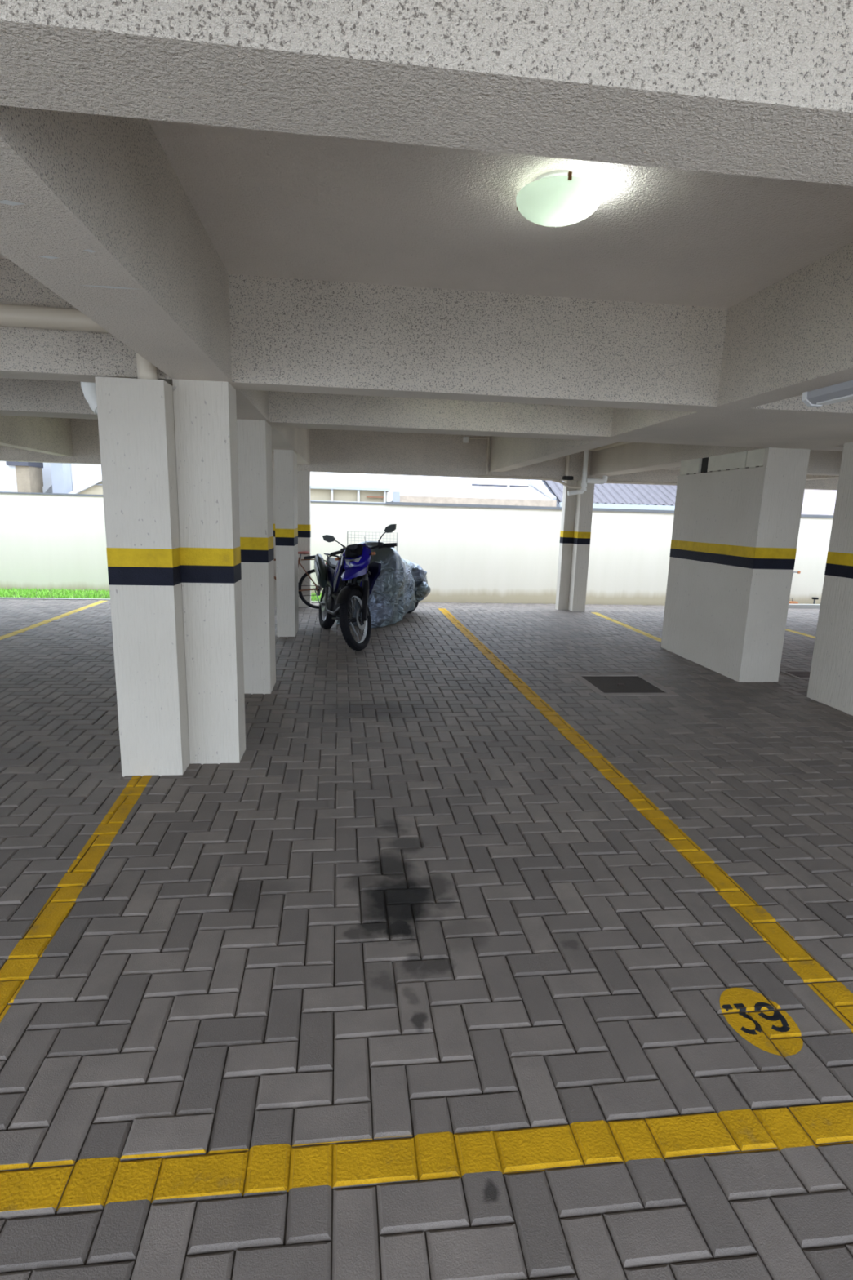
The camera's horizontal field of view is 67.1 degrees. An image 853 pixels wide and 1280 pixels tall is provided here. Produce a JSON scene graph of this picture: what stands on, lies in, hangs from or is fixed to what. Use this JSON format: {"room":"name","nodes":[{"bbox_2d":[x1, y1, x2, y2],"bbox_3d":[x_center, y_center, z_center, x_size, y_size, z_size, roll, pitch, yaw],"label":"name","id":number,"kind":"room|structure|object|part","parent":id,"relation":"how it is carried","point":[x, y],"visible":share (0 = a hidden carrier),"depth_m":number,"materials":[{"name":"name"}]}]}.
{"room":"parking garage","nodes":[
{"label":"parking garage","id":0,"kind":"room"},
{"bbox_2d":[0,491,833,605],"bbox_3d":[-0.382,-1.534,12.098,50.000,2.060,0.200,0,11,-7],"label":"wall","id":1,"kind":"structure","parent":0,"point":[482,553],"depth_m":12.12,"materials":[{"name":"white paint"}]},
{"bbox_2d":[0,599,852,1279],"bbox_3d":[0.557,0.903,3.851,42.000,0.183,17.026,0,11,-7],"label":"floor","id":2,"kind":"structure","parent":0,"point":[410,904],"depth_m":2.31,"materials":[{"name":"grey concrete"}]},
{"bbox_2d":[0,600,106,639],"bbox_3d":[-4.934,-0.181,8.123,0.111,0.014,4.600,0,11,-7],"label":"painted line","id":3,"kind":"object","parent":2,"relation":"on","point":[15,633],"visible":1,"depth_m":8.41,"materials":[{"name":"yellow paint"}]},
{"bbox_2d":[0,775,151,1022],"bbox_3d":[-1.446,1.009,2.603,0.109,0.013,2.284,0,11,-10],"label":"painted line","id":4,"kind":"object","parent":2,"relation":"on","point":[49,921],"visible":1,"depth_m":2.52,"materials":[{"name":"yellow paint"}]},
{"bbox_2d":[0,597,319,603],"bbox_3d":[-5.952,-0.614,10.378,8.550,0.112,0.070,0,11,-7],"label":"kerb","id":5,"kind":"object","parent":2,"relation":"on","point":[0,597],"visible":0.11,"depth_m":10.35,"materials":[{"name":"concrete"}]},
{"bbox_2d":[94,376,245,777],"bbox_3d":[-1.430,-0.307,3.724,0.632,2.260,0.407,0,11,-7],"label":"pillar","id":6,"kind":"structure","parent":2,"relation":"on","point":[169,453],"depth_m":3.59,"materials":[{"name":"white paint"}]},
{"bbox_2d":[80,382,97,414],"bbox_3d":[-1.856,-1.381,3.714,0.261,0.332,0.122,3,11,6],"label":"drain pipe","id":7,"kind":"object","parent":6,"relation":"attached to","point":[88,388],"visible":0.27,"depth_m":3.66,"materials":[{"name":"white plastic"}]},
{"bbox_2d":[236,418,275,694],"bbox_3d":[-1.454,-0.635,5.382,0.302,2.260,0.382,0,11,-7],"label":"pillar","id":8,"kind":"structure","parent":2,"relation":"on","point":[254,436],"depth_m":5.21,"materials":[{"name":"white paint"}]},
{"bbox_2d":[273,448,298,637],"bbox_3d":[-1.716,-1.143,7.916,0.217,2.260,0.547,0,11,-7],"label":"pillar","id":9,"kind":"structure","parent":2,"relation":"on","point":[285,460],"depth_m":7.67,"materials":[{"name":"white paint"}]},
{"bbox_2d":[271,469,311,607],"bbox_3d":[-2.135,-1.552,10.159,0.594,2.170,0.222,0,11,-7],"label":"pillar","id":10,"kind":"structure","parent":2,"relation":"on","point":[304,517],"depth_m":10.03,"materials":[{"name":"white paint"}]},
{"bbox_2d":[273,551,322,608],"bbox_3d":[-2.202,-0.974,9.937,1.601,0.990,0.552,3,11,9],"label":"bicycle","id":11,"kind":"object","parent":2,"relation":"on","point":[317,588],"visible":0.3,"depth_m":10.00,"materials":[{"name":"black metal"}]},
{"bbox_3d":[-2.139,-1.015,9.977,0.924,0.548,0.140,0,8,-7],"label":"frame","id":12,"kind":"part","parent":11,"relation":"part of","materials":[{"name":"red metal"}]},
{"bbox_3d":[-1.905,-0.766,10.085,0.421,0.182,0.009,0,8,-7],"label":"chain","id":13,"kind":"part","parent":11,"relation":"part of","materials":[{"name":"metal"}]},
{"bbox_2d":[314,524,396,650],"bbox_3d":[-0.889,-0.709,7.847,0.794,1.434,2.161,-2,12,-18],"label":"motorcycle","id":14,"kind":"object","parent":2,"relation":"on","point":[353,565],"visible":1,"depth_m":7.30,"materials":[{"name":"blue metal"}]},
{"bbox_2d":[322,534,335,542],"bbox_3d":[-1.149,-1.193,7.571,0.158,0.088,0.032,5,12,17],"label":"mirror","id":15,"kind":"object","parent":14,"relation":"attached to","point":[327,538],"depth_m":7.56,"materials":[{"name":"black mirror"}]},
{"bbox_3d":[-1.214,-0.810,8.090,0.051,0.254,0.470,8,8,-23],"label":"panel","id":16,"kind":"part","parent":14,"relation":"part of","materials":[{"name":"blue plastic"}]},
{"bbox_3d":[-1.099,-0.955,8.199,0.280,0.140,0.840,8,8,-23],"label":"seat","id":17,"kind":"part","parent":14,"relation":"part of","materials":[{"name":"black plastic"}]},
{"bbox_3d":[-1.057,-1.008,7.537,0.207,0.091,0.040,4,11,11],"label":"lever","id":18,"kind":"part","parent":14,"relation":"part of","materials":[{"name":"black plastic"}]},
{"bbox_3d":[-0.938,-0.618,7.709,0.044,0.723,0.621,8,8,-23],"label":"frame","id":19,"kind":"part","parent":14,"relation":"part of","materials":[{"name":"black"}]},
{"bbox_3d":[-0.888,-0.871,7.681,0.290,0.330,0.530,8,8,-23],"label":"fuel tank","id":20,"kind":"part","parent":14,"relation":"part of","materials":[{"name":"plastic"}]},
{"bbox_3d":[-0.468,-1.065,7.337,0.219,0.021,0.040,6,12,23],"label":"lever","id":21,"kind":"part","parent":14,"relation":"part of","materials":[{"name":"black plastic"}]},
{"bbox_2d":[383,524,396,533],"bbox_3d":[-0.413,-1.269,7.320,0.137,0.104,0.032,5,12,17],"label":"mirror","id":22,"kind":"object","parent":14,"relation":"attached to","point":[390,528],"depth_m":7.30,"materials":[{"name":"black mirror"}]},
{"bbox_2d":[346,531,397,551],"bbox_3d":[-0.848,-1.073,10.056,0.782,1.211,0.106,0,11,-7],"label":"panel","id":23,"kind":"object","parent":2,"relation":"on","point":[372,535],"visible":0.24,"depth_m":10.00,"materials":[{"name":"grey metal"}]},
{"bbox_2d":[336,541,431,627],"bbox_3d":[-0.568,-0.876,9.341,0.912,1.127,1.850,8,13,28],"label":"cover","id":24,"kind":"object","parent":2,"relation":"on","point":[401,584],"visible":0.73,"depth_m":8.73,"materials":[{"name":"grey fabric"}]},
{"bbox_2d":[0,1102,852,1211],"bbox_3d":[-0.086,1.254,1.557,4.600,0.013,0.109,0,11,-6],"label":"painted line","id":25,"kind":"object","parent":2,"relation":"on","point":[29,1188],"visible":1,"depth_m":1.56,"materials":[{"name":"yellow paint"}]},
{"bbox_2d":[555,480,594,612],"bbox_3d":[2.439,-1.513,10.618,0.387,2.170,0.382,0,11,-7],"label":"pillar","id":26,"kind":"structure","parent":2,"relation":"on","point":[576,509],"depth_m":10.55,"materials":[{"name":"white paint"}]},
{"bbox_2d":[591,612,661,642],"bbox_3d":[2.914,-0.181,9.252,0.111,0.014,2.750,0,11,-7],"label":"painted line","id":27,"kind":"object","parent":2,"relation":"on","point":[656,638],"visible":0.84,"depth_m":9.24,"materials":[{"name":"yellow paint"}]},
{"bbox_2d":[557,671,697,700],"bbox_3d":[1.842,0.451,6.080,0.980,0.084,1.040,0,11,-7],"label":"manhole cover","id":28,"kind":"object","parent":2,"relation":"in","point":[577,676],"visible":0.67,"depth_m":6.00,"materials":[{"name":"metal"}]},
{"bbox_3d":[1.843,0.437,6.077,0.740,0.051,0.780,0,11,-7],"label":"frame","id":29,"kind":"part","parent":28,"relation":"part of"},
{"bbox_2d":[438,608,852,1033],"bbox_3d":[0.829,0.368,6.191,0.138,0.022,9.068,0,11,-8],"label":"painted line","id":30,"kind":"object","parent":2,"relation":"on","point":[811,971],"visible":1,"depth_m":2.90,"materials":[{"name":"yellow paint"}]},
{"bbox_2d":[661,447,810,682],"bbox_3d":[3.186,-0.799,6.878,0.414,2.260,1.636,0,11,-7],"label":"pillar","id":31,"kind":"structure","parent":2,"relation":"on","point":[737,517],"depth_m":6.32,"materials":[{"name":"white paint"}]},
{"bbox_3d":[2.981,-1.947,7.242,0.038,0.160,0.410,0,11,-7],"label":"concrete panel","id":32,"kind":"part","parent":31,"relation":"part of","materials":[{"name":"grey concrete"}]},
{"bbox_3d":[3.062,-1.805,6.536,0.038,0.160,0.680,0,11,-7],"label":"concrete panel","id":33,"kind":"part","parent":31,"relation":"part of","materials":[{"name":"grey concrete"}]},
{"bbox_3d":[3.116,-1.710,6.058,0.038,0.160,0.280,0,11,-7],"label":"concrete panel","id":34,"kind":"part","parent":31,"relation":"part of","materials":[{"name":"grey concrete"}]},
{"bbox_2d":[719,987,803,1058],"bbox_3d":[1.046,1.195,2.019,0.214,0.014,0.276,0,11,-7],"label":"bay number","id":35,"kind":"object","parent":2,"relation":"on","point":[775,1023],"visible":1,"depth_m":2.01,"materials":[{"name":"yellow paint"}]},
{"bbox_2d":[789,600,798,604],"bbox_3d":[7.269,-0.674,12.756,0.170,0.175,0.170,0,11,-7],"label":"flower pot","id":36,"kind":"object","parent":2,"relation":"on","point":[791,602],"visible":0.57,"depth_m":12.68,"materials":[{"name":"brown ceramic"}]},
{"bbox_2d":[779,671,810,679],"bbox_3d":[3.893,0.372,6.627,0.340,0.040,0.300,0,11,-7],"label":"floor drain","id":37,"kind":"object","parent":2,"relation":"on","point":[798,674],"visible":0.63,"depth_m":6.64,"materials":[{"name":"metal"}]},
{"bbox_2d":[785,628,815,638],"bbox_3d":[5.322,-0.062,9.012,0.111,0.021,4.401,0,11,-7],"label":"painted line","id":38,"kind":"object","parent":2,"relation":"on","point":[789,630],"visible":0.18,"depth_m":9.14,"materials":[{"name":"yellow paint"}]},
{"bbox_2d":[812,596,818,604],"bbox_3d":[7.745,-0.734,12.920,0.288,0.245,0.124,-4,12,-26],"label":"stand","id":39,"kind":"object","parent":2,"relation":"on","point":[813,597],"visible":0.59,"depth_m":12.93,"materials":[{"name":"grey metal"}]},
{"bbox_2d":[806,441,852,715],"bbox_3d":[3.716,-0.412,4.997,0.377,2.260,1.272,0,11,-7],"label":"pillar","id":40,"kind":"structure","parent":2,"relation":"on","point":[831,676],"depth_m":5.42,"materials":[{"name":"white paint"}]},
{"bbox_2d":[0,0,852,490],"bbox_3d":[0.550,-1.807,4.042,42.000,0.850,12.660,0,11,-7],"label":"ceiling","id":41,"kind":"structure","parent":0,"point":[308,208],"depth_m":2.51,"materials":[{"name":"paint"}]},
{"bbox_2d":[0,303,157,379],"bbox_3d":[-2.892,-1.530,3.189,2.970,0.368,0.121,0,11,-7],"label":"drain pipe","id":42,"kind":"object","parent":41,"relation":"attached to","point":[11,315],"visible":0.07,"depth_m":3.24,"materials":[{"name":"beige plastic"}]},
{"bbox_2d":[462,436,489,474],"bbox_3d":[0.770,-2.894,10.078,0.420,0.575,0.090,0,11,-7],"label":"drain pipe","id":43,"kind":"object","parent":41,"relation":"attached to","point":[465,439],"visible":1,"depth_m":10.05,"materials":[{"name":"beige plastic"}]},
{"bbox_2d":[462,436,469,443],"bbox_3d":[0.613,-3.118,10.015,0.090,0.090,0.090,0,11,-7],"label":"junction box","id":44,"kind":"object","parent":43,"relation":"on","point":[465,439],"depth_m":9.98,"materials":[{"name":"white plastic"}]},
{"bbox_2d":[515,169,603,226],"bbox_3d":[0.492,-1.631,2.395,0.317,0.121,0.321,0,11,-7],"label":"ceiling light","id":45,"kind":"object","parent":41,"relation":"attached to","point":[560,197],"visible":1,"depth_m":2.32,"materials":[{"name":"white glass"}]},
{"bbox_3d":[0.494,-1.680,2.388,0.204,0.022,0.204,0,11,-7],"label":"plate","id":46,"kind":"part","parent":45,"relation":"part of","materials":[{"name":"white"}]},
{"bbox_2d":[562,454,573,479],"bbox_3d":[2.265,-2.765,10.245,0.160,0.420,0.120,0,11,-7],"label":"drain pipe","id":47,"kind":"object","parent":41,"relation":"attached to","point":[566,477],"visible":0.86,"depth_m":10.22,"materials":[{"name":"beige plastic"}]},
{"bbox_2d":[477,441,677,495],"bbox_3d":[3.567,-2.249,8.235,5.050,0.754,4.532,0,11,-7],"label":"drain pipe","id":48,"kind":"object","parent":41,"relation":"attached to","point":[583,488],"visible":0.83,"depth_m":10.17,"materials":[{"name":"beige plastic"}]},
{"bbox_2d":[802,379,852,406],"bbox_3d":[2.097,-1.128,2.733,0.130,0.068,1.300,0,11,-7],"label":"tube light","id":49,"kind":"object","parent":41,"relation":"attached to","point":[842,392],"visible":1,"depth_m":3.20,"materials":[{"name":"grey"}]},
{"bbox_2d":[816,394,852,404],"bbox_3d":[2.098,-1.096,2.724,0.060,0.008,1.190,0,11,-7],"label":"diffuser","id":50,"kind":"object","parent":49,"relation":"attached to","point":[832,398],"depth_m":3.20,"materials":[{"name":"white plastic"}]},
{"label":"outside","id":51,"kind":"structure","parent":0,"visible":0},
{"bbox_2d":[0,589,320,601],"bbox_3d":[-8.454,-0.690,10.693,13.650,0.200,1.130,0,11,-7],"label":"bed","id":52,"kind":"object","parent":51,"point":[106,597],"depth_m":10.83,"materials":[{"name":"plant"}]},
{"bbox_2d":[0,586,321,601],"bbox_3d":[-6.008,-0.808,10.932,8.679,0.075,1.086,0,11,-7],"label":"grass","id":53,"kind":"structure","parent":52,"relation":"on","point":[3,593],"depth_m":10.84,"materials":[{"name":"green plant"}]},
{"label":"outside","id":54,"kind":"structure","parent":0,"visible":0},
{"bbox_3d":[1.593,0.489,7.978,85.000,0.300,75.000,0,11,-7],"label":"ground","id":55,"kind":"structure","parent":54,"visible":0},
{"bbox_2d":[0,461,102,493],"bbox_3d":[-11.022,-3.980,15.876,5.700,4.700,5.050,0,11,-7],"label":"house","id":56,"kind":"structure","parent":55,"relation":"on","point":[15,477],"depth_m":14.20,"materials":[{"name":"paint"}]},
{"bbox_3d":[-8.098,-3.480,14.284,0.250,4.500,0.400,0,11,-7],"label":"post","id":57,"kind":"part","parent":56,"relation":"part of","materials":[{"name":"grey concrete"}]},
{"bbox_2d":[66,476,102,494],"bbox_3d":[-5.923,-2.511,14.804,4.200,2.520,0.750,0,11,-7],"label":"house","id":58,"kind":"structure","parent":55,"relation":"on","point":[94,487],"depth_m":14.18,"materials":[{"name":"white paint"}]},
{"bbox_2d":[310,485,391,502],"bbox_3d":[-2.353,-2.462,15.479,2.850,2.360,1.550,0,11,-7],"label":"lean to","id":59,"kind":"object","parent":55,"relation":"on","point":[317,493],"visible":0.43,"depth_m":14.69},
{"bbox_3d":[-2.177,-2.296,14.819,0.050,2.300,0.060,0,11,-7],"label":"post","id":60,"kind":"part","parent":59,"relation":"part of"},
{"bbox_3d":[-2.277,-3.157,14.645,2.800,0.030,0.040,0,11,-7],"label":"rail","id":61,"kind":"part","parent":59,"relation":"part of","materials":[{"name":"white metal"}]},
{"bbox_3d":[-1.581,-2.292,14.888,0.050,2.300,0.060,0,11,-7],"label":"post","id":62,"kind":"part","parent":59,"relation":"part of","materials":[{"name":"white metal"}]},
{"bbox_3d":[-1.171,-3.278,14.747,0.420,0.030,0.040,0,11,-7],"label":"rail","id":63,"kind":"part","parent":59,"relation":"part of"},
{"bbox_3d":[-0.985,-2.289,14.957,0.050,2.300,0.060,0,11,-7],"label":"post","id":64,"kind":"part","parent":59,"relation":"part of","materials":[{"name":"white metal"}]},
{"bbox_2d":[388,475,556,506],"bbox_3d":[0.898,-3.095,16.852,3.856,3.250,4.150,0,11,-7],"label":"house","id":65,"kind":"structure","parent":55,"relation":"on","point":[404,488],"depth_m":15.16,"materials":[{"name":"paint"}]},
{"bbox_2d":[541,480,676,510],"bbox_3d":[4.840,-3.123,17.303,3.950,3.350,4.140,0,11,-7],"label":"house","id":66,"kind":"structure","parent":55,"relation":"on","point":[606,495],"depth_m":15.68,"materials":[{"name":"grey"}]},
{"bbox_2d":[788,604,820,608],"bbox_3d":[7.949,-0.560,12.702,2.100,0.280,0.100,0,11,-7],"label":"kerb","id":67,"kind":"object","parent":55,"relation":"on","point":[790,606],"depth_m":12.57,"materials":[{"name":"concrete"}]},
{"bbox_2d":[801,488,837,515],"bbox_3d":[11.394,-4.739,18.810,9.100,6.300,4.030,0,11,-7],"label":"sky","id":68,"kind":"structure","parent":55,"relation":"on","point":[817,502],"depth_m":16.88,"materials":[{"name":"white"}]}
]}

